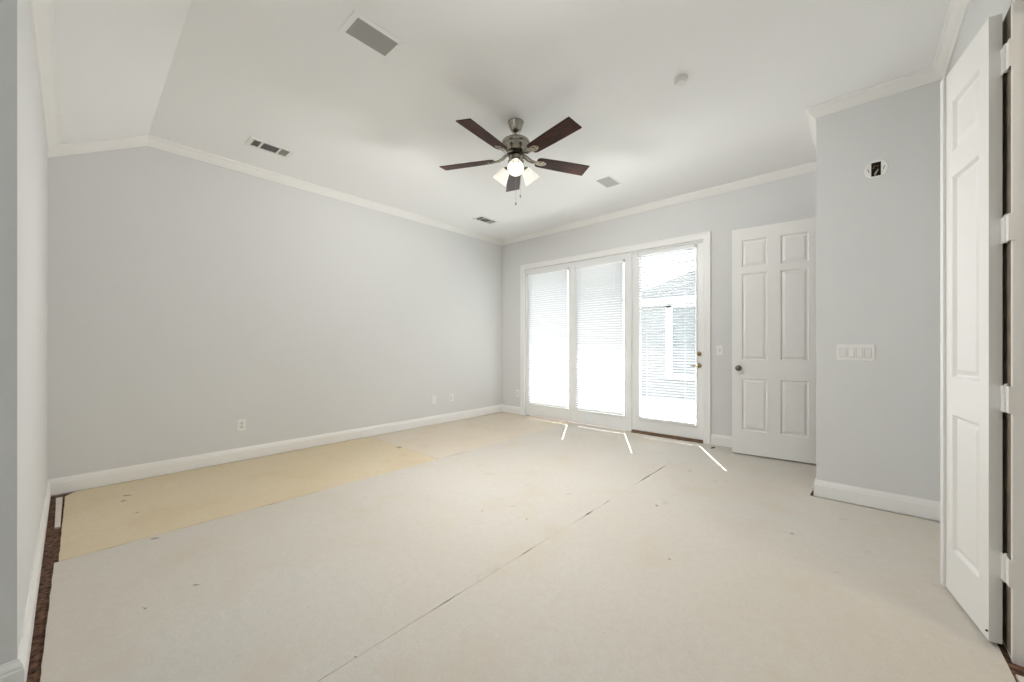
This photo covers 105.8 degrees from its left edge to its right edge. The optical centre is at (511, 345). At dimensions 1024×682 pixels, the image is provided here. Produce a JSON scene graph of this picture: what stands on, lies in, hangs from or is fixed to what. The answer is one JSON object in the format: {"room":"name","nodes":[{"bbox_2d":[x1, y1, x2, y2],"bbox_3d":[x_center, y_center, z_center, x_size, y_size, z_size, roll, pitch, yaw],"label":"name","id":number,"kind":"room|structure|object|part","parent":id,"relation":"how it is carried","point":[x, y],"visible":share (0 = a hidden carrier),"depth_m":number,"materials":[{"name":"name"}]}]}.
{"room":"empty bedroom","nodes":[
{"label":"empty bedroom","id":0,"kind":"room"},
{"bbox_2d":[0,0,47,664],"bbox_3d":[-3.413,-0.185,1.270,2.610,2.735,2.386,0,0,42],"label":"wall","id":1,"kind":"structure","parent":0,"point":[23,149],"depth_m":1.32,"materials":[{"name":"white paint"}]},
{"bbox_2d":[0,659,24,681],"bbox_3d":[-2.429,1.105,0.400,0.016,0.126,2.402,0,0,42],"label":"baseboard","id":2,"kind":"structure","parent":1,"relation":"attached to","point":[12,671],"depth_m":1.27,"materials":[{"name":"white paint"}]},
{"bbox_2d":[17,480,50,681],"bbox_3d":[-2.614,1.105,2.149,2.626,0.126,0.016,0,0,41],"label":"baseboard","id":3,"kind":"structure","parent":1,"relation":"attached to","point":[29,618],"depth_m":1.69,"materials":[{"name":"white paint"}]},
{"bbox_2d":[29,0,59,157],"bbox_3d":[-2.605,-1.513,2.172,2.610,0.109,0.064,0,0,41],"label":"trim","id":4,"kind":"structure","parent":1,"relation":"attached to","point":[41,11],"depth_m":2.08,"materials":[{"name":"white paint"}]},
{"bbox_2d":[48,146,501,496],"bbox_3d":[-1.993,-0.344,4.921,0.150,3.052,5.282,0,0,42],"label":"wall","id":5,"kind":"structure","parent":0,"point":[189,299],"depth_m":3.91,"materials":[{"name":"white paint"}]},
{"bbox_2d":[50,135,147,156],"bbox_3d":[-3.395,-1.649,3.197,0.064,0.381,0.564,0,0,42],"label":"trim","id":6,"kind":"structure","parent":5,"relation":"attached to","point":[64,149],"depth_m":3.19,"materials":[{"name":"white paint"}]},
{"bbox_2d":[237,419,245,430],"bbox_3d":[-2.758,0.812,3.949,0.009,0.116,0.074,0,0,42],"label":"wall outlet","id":7,"kind":"object","parent":5,"relation":"attached to","point":[241,424],"visible":1,"depth_m":3.95,"materials":[{"name":"white plastic"}]},
{"bbox_2d":[48,405,501,495],"bbox_3d":[-1.885,1.105,4.918,0.016,0.126,5.142,0,0,42],"label":"baseboard","id":8,"kind":"structure","parent":5,"relation":"attached to","point":[61,485],"depth_m":3.90,"materials":[{"name":"white paint"}]},
{"bbox_2d":[147,135,501,244],"bbox_3d":[-1.679,-1.803,5.112,0.064,0.074,4.578,0,0,42],"label":"trim","id":9,"kind":"structure","parent":5,"relation":"attached to","point":[154,142],"depth_m":4.30,"materials":[{"name":"white paint"}]},
{"bbox_2d":[432,396,435,403],"bbox_3d":[-1.156,0.806,5.738,0.007,0.116,0.074,0,0,42],"label":"wall outlet","id":10,"kind":"object","parent":5,"relation":"attached to","point":[433,397],"visible":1,"depth_m":5.74,"materials":[{"name":"white plastic"}]},
{"bbox_2d":[53,0,949,239],"bbox_3d":[-0.269,-1.760,1.886,6.770,0.460,7.780,0,0,42],"label":"ceiling","id":11,"kind":"structure","parent":0,"point":[209,76],"depth_m":2.67,"materials":[{"name":"white paint"}]},
{"bbox_2d":[245,136,294,158],"bbox_3d":[-2.250,-1.835,3.606,0.196,0.010,0.356,0,0,42],"label":"ceiling vent","id":12,"kind":"object","parent":11,"relation":"in","point":[253,142],"visible":1,"depth_m":3.59,"materials":[{"name":"white plastic"}]},
{"bbox_2d":[337,10,405,60],"bbox_3d":[-0.834,-1.837,2.312,0.220,0.006,0.320,0,0,42],"label":"air vent","id":13,"kind":"object","parent":11,"relation":"attached to","point":[358,28],"visible":1,"depth_m":2.30,"materials":[{"name":"white metal"}]},
{"bbox_3d":[-0.834,-1.838,2.312,0.156,0.004,0.256,0,0,42],"label":"grille panel","id":14,"kind":"part","parent":13,"relation":"part of","materials":[{"name":"grey metal"}]},
{"bbox_2d":[472,216,498,224],"bbox_3d":[-0.382,-1.835,5.681,0.196,0.010,0.356,0,0,42],"label":"ceiling vent","id":15,"kind":"object","parent":11,"relation":"in","point":[483,219],"visible":1,"depth_m":5.68,"materials":[{"name":"white plastic"}]},
{"bbox_2d":[439,117,589,204],"bbox_3d":[0.030,-1.498,3.163,1.283,0.683,1.276,0,0,42],"label":"ceiling fan","id":16,"kind":"object","parent":11,"relation":"hanging from","point":[515,146],"visible":1,"depth_m":3.13,"materials":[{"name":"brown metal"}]},
{"bbox_3d":[-0.375,-1.542,3.310,0.475,0.006,0.136,0,12,16],"label":"blade","id":17,"kind":"part","parent":16,"relation":"part of","materials":[{"name":"brown wood"}]},
{"bbox_3d":[-0.204,-1.542,2.844,0.136,0.006,0.475,14,8,33],"label":"blade","id":18,"kind":"part","parent":16,"relation":"part of","materials":[{"name":"brown wood"}]},
{"bbox_3d":[-0.092,-1.415,3.264,0.145,0.146,0.131,0,0,42],"label":"lamp shade","id":19,"kind":"part","parent":16,"relation":"part of","materials":[{"name":"white glass"}]},
{"bbox_3d":[0.016,-1.542,3.617,0.136,0.006,0.475,-12,0,-2],"label":"blade","id":20,"kind":"part","parent":16,"relation":"part of","materials":[{"name":"brown wood"}]},
{"bbox_3d":[0.031,-1.415,3.046,0.136,0.146,0.140,0,0,42],"label":"lamp shade","id":21,"kind":"part","parent":16,"relation":"part of","materials":[{"name":"white glass"}]},
{"bbox_3d":[0.030,-1.430,3.065,0.064,0.078,0.068,0,0,42],"label":"bulb","id":22,"kind":"part","parent":16,"relation":"part of","materials":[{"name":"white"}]},
{"bbox_3d":[0.161,-1.415,3.260,0.129,0.146,0.144,0,0,42],"label":"lamp shade","id":23,"kind":"part","parent":16,"relation":"part of","materials":[{"name":"white glass"}]},
{"bbox_3d":[0.292,-1.542,2.862,0.136,0.006,0.475,15,-9,-37],"label":"blade","id":24,"kind":"part","parent":16,"relation":"part of","materials":[{"name":"brown wood"}]},
{"bbox_3d":[0.428,-1.542,3.340,0.475,0.006,0.136,0,-12,-20],"label":"blade","id":25,"kind":"part","parent":16,"relation":"part of","materials":[{"name":"brown wood"}]},
{"bbox_2d":[594,175,621,188],"bbox_3d":[1.080,-1.837,4.357,0.196,0.005,0.296,0,0,42],"label":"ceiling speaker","id":26,"kind":"object","parent":11,"relation":"attached to","point":[608,181],"visible":1,"depth_m":4.34,"materials":[{"name":"white paint"}]},
{"bbox_3d":[1.080,-1.838,4.357,0.162,0.004,0.262,0,0,42],"label":"grille panel","id":27,"kind":"part","parent":26,"relation":"part of","materials":[{"name":"grey metal"}]},
{"bbox_2d":[674,74,687,86],"bbox_3d":[1.165,-1.819,2.670,0.092,0.041,0.092,0,0,42],"label":"smoke detector","id":28,"kind":"object","parent":11,"relation":"attached to","point":[680,80],"visible":1,"depth_m":2.65,"materials":[{"name":"white plastic"}]},
{"bbox_3d":[1.165,-1.835,2.670,0.092,0.010,0.092,0,0,42],"label":"mounting plate","id":29,"kind":"part","parent":28,"relation":"part of","materials":[{"name":"white plastic"}]},
{"bbox_2d":[27,412,1023,681],"bbox_3d":[-0.276,1.226,1.893,6.750,0.112,7.800,0,0,42],"label":"floor","id":30,"kind":"structure","parent":0,"point":[501,546],"depth_m":2.00,"materials":[{"name":"beige"}]},
{"bbox_2d":[55,497,62,528],"bbox_3d":[-3.209,1.177,2.743,0.744,0.011,0.034,0,0,41],"label":"board offcut","id":31,"kind":"object","parent":30,"relation":"on","point":[59,500],"visible":1,"depth_m":2.71,"materials":[{"name":"beige wood"}]},
{"bbox_2d":[502,171,815,435],"bbox_3d":[1.778,-0.344,5.181,5.420,3.052,0.140,0,0,42],"label":"wall","id":32,"kind":"structure","parent":0,"point":[793,198],"depth_m":4.59,"materials":[{"name":"white paint"}]},
{"bbox_2d":[502,404,519,414],"bbox_3d":[-0.018,1.105,6.686,0.436,0.126,0.016,0,0,42],"label":"baseboard","id":33,"kind":"structure","parent":32,"relation":"attached to","point":[505,408],"depth_m":6.68,"materials":[{"name":"white paint"}]},
{"bbox_2d":[526,262,572,421],"bbox_3d":[0.588,-0.050,6.206,0.930,2.431,0.053,0,0,42],"label":"window","id":34,"kind":"structure","parent":32,"relation":"in","point":[557,413],"depth_m":6.01,"materials":[{"name":"white paint"}]},
{"bbox_2d":[527,267,568,407],"bbox_3d":[0.552,-0.116,6.167,0.801,2.152,0.053,0,0,42],"label":"blind","id":35,"kind":"object","parent":34,"relation":"attached to","point":[538,282],"visible":1,"depth_m":6.15,"materials":[{"name":"white paint"}]},
{"bbox_3d":[0.557,0.952,6.175,0.779,0.016,0.030,0,0,42],"label":"rail","id":36,"kind":"part","parent":35,"relation":"part of","materials":[{"name":"white paint"}]},
{"bbox_2d":[573,253,629,430],"bbox_3d":[1.276,-0.050,5.589,0.916,2.431,0.053,0,0,42],"label":"window","id":37,"kind":"structure","parent":32,"relation":"in","point":[613,421],"depth_m":5.42,"materials":[{"name":"white paint"}]},
{"bbox_2d":[575,259,624,415],"bbox_3d":[1.237,-0.112,5.553,0.781,2.144,0.053,0,0,42],"label":"blind","id":38,"kind":"object","parent":37,"relation":"attached to","point":[609,274],"visible":1,"depth_m":5.54,"materials":[{"name":"white paint"}]},
{"bbox_3d":[1.241,-0.097,5.560,0.518,2.094,0.037,0,0,42],"label":"ladder cord","id":39,"kind":"part","parent":38,"relation":"part of","materials":[{"name":"white fabric"}]},
{"bbox_3d":[1.242,0.952,5.561,0.759,0.016,0.030,0,0,42],"label":"rail","id":40,"kind":"part","parent":38,"relation":"part of","materials":[{"name":"white paint"}]},
{"bbox_3d":[1.468,-0.282,5.322,0.022,1.724,0.004,0,0,42],"label":"lift cord","id":41,"kind":"part","parent":38,"relation":"part of","materials":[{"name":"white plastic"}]},
{"bbox_2d":[520,231,710,444],"bbox_3d":[1.245,-0.090,5.552,2.949,2.516,0.020,0,0,42],"label":"trim","id":42,"kind":"structure","parent":32,"relation":"attached to","point":[705,236],"depth_m":4.70,"materials":[{"name":"white paint"}]},
{"bbox_2d":[630,252,631,430],"bbox_3d":[1.638,-0.050,5.284,0.028,2.431,0.094,0,0,42],"label":"trim","id":43,"kind":"structure","parent":32,"relation":"attached to","point":[630,252],"depth_m":5.25,"materials":[{"name":"white paint"}]},
{"bbox_2d":[502,161,815,244],"bbox_3d":[1.459,-1.803,5.330,4.446,0.074,0.064,0,0,42],"label":"trim","id":44,"kind":"structure","parent":32,"relation":"attached to","point":[809,167],"depth_m":4.78,"materials":[{"name":"white paint"}]},
{"bbox_2d":[631,242,702,439],"bbox_3d":[1.956,-0.052,4.944,0.913,2.377,0.106,0,0,42],"label":"door","id":45,"kind":"structure","parent":32,"relation":"in","point":[695,431],"depth_m":4.94,"materials":[{"name":"white paint"}]},
{"bbox_3d":[2.220,0.244,4.677,0.116,0.058,0.061,0,0,42],"label":"lever","id":46,"kind":"part","parent":45,"relation":"part of","materials":[{"name":"gold metal"}]},
{"bbox_2d":[631,429,702,443],"bbox_3d":[1.987,1.161,4.973,0.905,0.040,0.152,0,0,42],"label":"trim","id":47,"kind":"structure","parent":32,"relation":"attached to","point":[633,430],"depth_m":4.91,"materials":[{"name":"brown metal"}]},
{"bbox_2d":[638,244,695,424],"bbox_3d":[1.951,-0.130,4.921,0.726,2.193,0.041,0,0,42],"label":"blind","id":48,"kind":"object","parent":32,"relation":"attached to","point":[687,248],"visible":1,"depth_m":4.91,"materials":[{"name":"white paint"}]},
{"bbox_3d":[1.951,-0.115,4.923,0.480,2.143,0.037,0,0,42],"label":"ladder cord","id":49,"kind":"part","parent":48,"relation":"part of","materials":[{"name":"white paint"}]},
{"bbox_3d":[1.952,0.959,4.924,0.704,0.016,0.030,0,0,42],"label":"rail","id":50,"kind":"part","parent":48,"relation":"part of","materials":[{"name":"white paint"}]},
{"bbox_2d":[632,240,702,253],"bbox_3d":[1.998,-1.254,4.985,0.905,0.021,0.118,0,0,42],"label":"trim","id":51,"kind":"structure","parent":32,"relation":"attached to","point":[700,241],"depth_m":4.92,"materials":[{"name":"white paint"}]},
{"bbox_2d":[716,345,722,354],"bbox_3d":[2.416,0.057,4.503,0.074,0.116,0.018,0,0,42],"label":"light switch","id":52,"kind":"object","parent":32,"relation":"attached to","point":[719,348],"visible":1,"depth_m":4.51,"materials":[{"name":"white plastic"}]},
{"bbox_2d":[711,434,731,447],"bbox_3d":[2.739,1.105,4.216,1.053,0.126,0.016,0,0,42],"label":"baseboard","id":53,"kind":"structure","parent":32,"relation":"attached to","point":[719,440],"depth_m":4.49,"materials":[{"name":"white paint"}]},
{"bbox_2d":[816,113,832,499],"bbox_3d":[2.788,-0.344,3.407,0.100,3.052,1.153,0,0,42],"label":"wall","id":54,"kind":"structure","parent":0,"point":[824,124],"depth_m":2.98,"materials":[{"name":"white paint"}]},
{"bbox_2d":[732,217,815,463],"bbox_3d":[2.686,-0.046,3.965,0.767,2.400,0.167,0,0,40],"label":"door","id":55,"kind":"structure","parent":54,"relation":"in","point":[774,265],"depth_m":3.97,"materials":[{"name":"white paint"}]},
{"bbox_3d":[2.412,0.242,4.134,0.062,0.060,0.069,0,0,42],"label":"knob","id":56,"kind":"part","parent":55,"relation":"part of","materials":[{"name":"silver metal"}]},
{"bbox_2d":[806,110,815,153],"bbox_3d":[2.706,-1.803,3.438,0.064,0.074,1.217,0,0,42],"label":"trim","id":57,"kind":"structure","parent":54,"relation":"attached to","point":[811,120],"depth_m":3.19,"materials":[{"name":"white paint"}]},
{"bbox_2d":[833,80,940,522],"bbox_3d":[2.688,-0.344,2.790,0.574,3.052,0.100,0,0,42],"label":"wall","id":58,"kind":"structure","parent":0,"point":[886,228],"depth_m":2.74,"materials":[{"name":"white paint"}]},
{"bbox_2d":[837,345,874,360],"bbox_3d":[2.532,0.056,2.854,0.204,0.111,0.013,0,0,42],"label":"light switch","id":59,"kind":"object","parent":58,"relation":"attached to","point":[844,352],"visible":1,"depth_m":2.85,"materials":[{"name":"white plastic"}]},
{"bbox_2d":[805,67,942,117],"bbox_3d":[2.572,-1.803,2.784,0.738,0.074,0.064,0,0,42],"label":"trim","id":60,"kind":"structure","parent":58,"relation":"attached to","point":[929,75],"depth_m":2.76,"materials":[{"name":"white paint"}]},
{"bbox_2d":[864,160,887,178],"bbox_3d":[2.633,-1.267,2.802,0.125,0.130,0.060,0,0,42],"label":"junction box","id":61,"kind":"object","parent":58,"relation":"attached to","point":[874,169],"visible":0.98,"depth_m":2.80,"materials":[{"name":"white plastic"}]},
{"bbox_2d":[814,479,939,520],"bbox_3d":[2.606,1.105,2.786,0.690,0.126,0.016,0,0,42],"label":"baseboard","id":62,"kind":"structure","parent":58,"relation":"attached to","point":[907,505],"depth_m":2.76,"materials":[{"name":"white paint"}]},
{"bbox_2d":[946,0,1010,657],"bbox_3d":[1.140,-0.344,0.529,0.140,3.052,7.640,0,0,42],"label":"wall","id":63,"kind":"structure","parent":0,"point":[979,11],"depth_m":1.91,"materials":[{"name":"white paint"}]},
{"bbox_2d":[933,0,970,77],"bbox_3d":[1.701,-1.803,1.308,0.064,0.074,3.425,0,0,42],"label":"trim","id":64,"kind":"structure","parent":63,"relation":"attached to","point":[957,9],"depth_m":2.24,"materials":[{"name":"white paint"}]},
{"bbox_2d":[940,13,1015,643],"bbox_3d":[1.976,-0.064,1.663,0.049,2.444,0.512,0,0,31],"label":"door","id":65,"kind":"structure","parent":63,"relation":"in","point":[974,230],"depth_m":1.63,"materials":[{"name":"white paint"}]},
{"bbox_2d":[1002,5,1010,654],"bbox_3d":[1.568,-0.057,1.112,0.002,2.450,1.200,0,0,42],"label":"trim","id":66,"kind":"structure","parent":63,"relation":"attached to","point":[1006,25],"depth_m":1.50,"materials":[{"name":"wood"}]},
{"bbox_2d":[1011,0,1023,666],"bbox_3d":[1.621,-0.055,1.065,0.144,2.474,0.919,0,0,42],"label":"trim","id":67,"kind":"structure","parent":63,"relation":"attached to","point":[1017,6],"depth_m":1.43,"materials":[{"name":"white paint"}]},
{"label":"outside","id":68,"kind":"structure","parent":0,"visible":0},
{"bbox_2d":[531,362,695,423],"bbox_3d":[7.295,1.340,13.672,26.000,0.100,19.850,0,0,42],"label":"ground","id":69,"kind":"structure","parent":68,"point":[693,406],"depth_m":8.75,"materials":[{"name":"concrete"}]},
{"bbox_2d":[623,270,695,400],"bbox_3d":[7.199,-0.770,9.521,7.200,4.120,5.160,0,0,42],"label":"house","id":70,"kind":"structure","parent":69,"relation":"on","point":[687,380],"depth_m":9.29,"materials":[{"name":"grey paint"}]},
{"bbox_3d":[4.269,-0.100,8.948,1.080,1.580,0.015,0,0,42],"label":"pane","id":71,"kind":"part","parent":70,"relation":"part of","materials":[{"name":"clear glass"}]}
]}

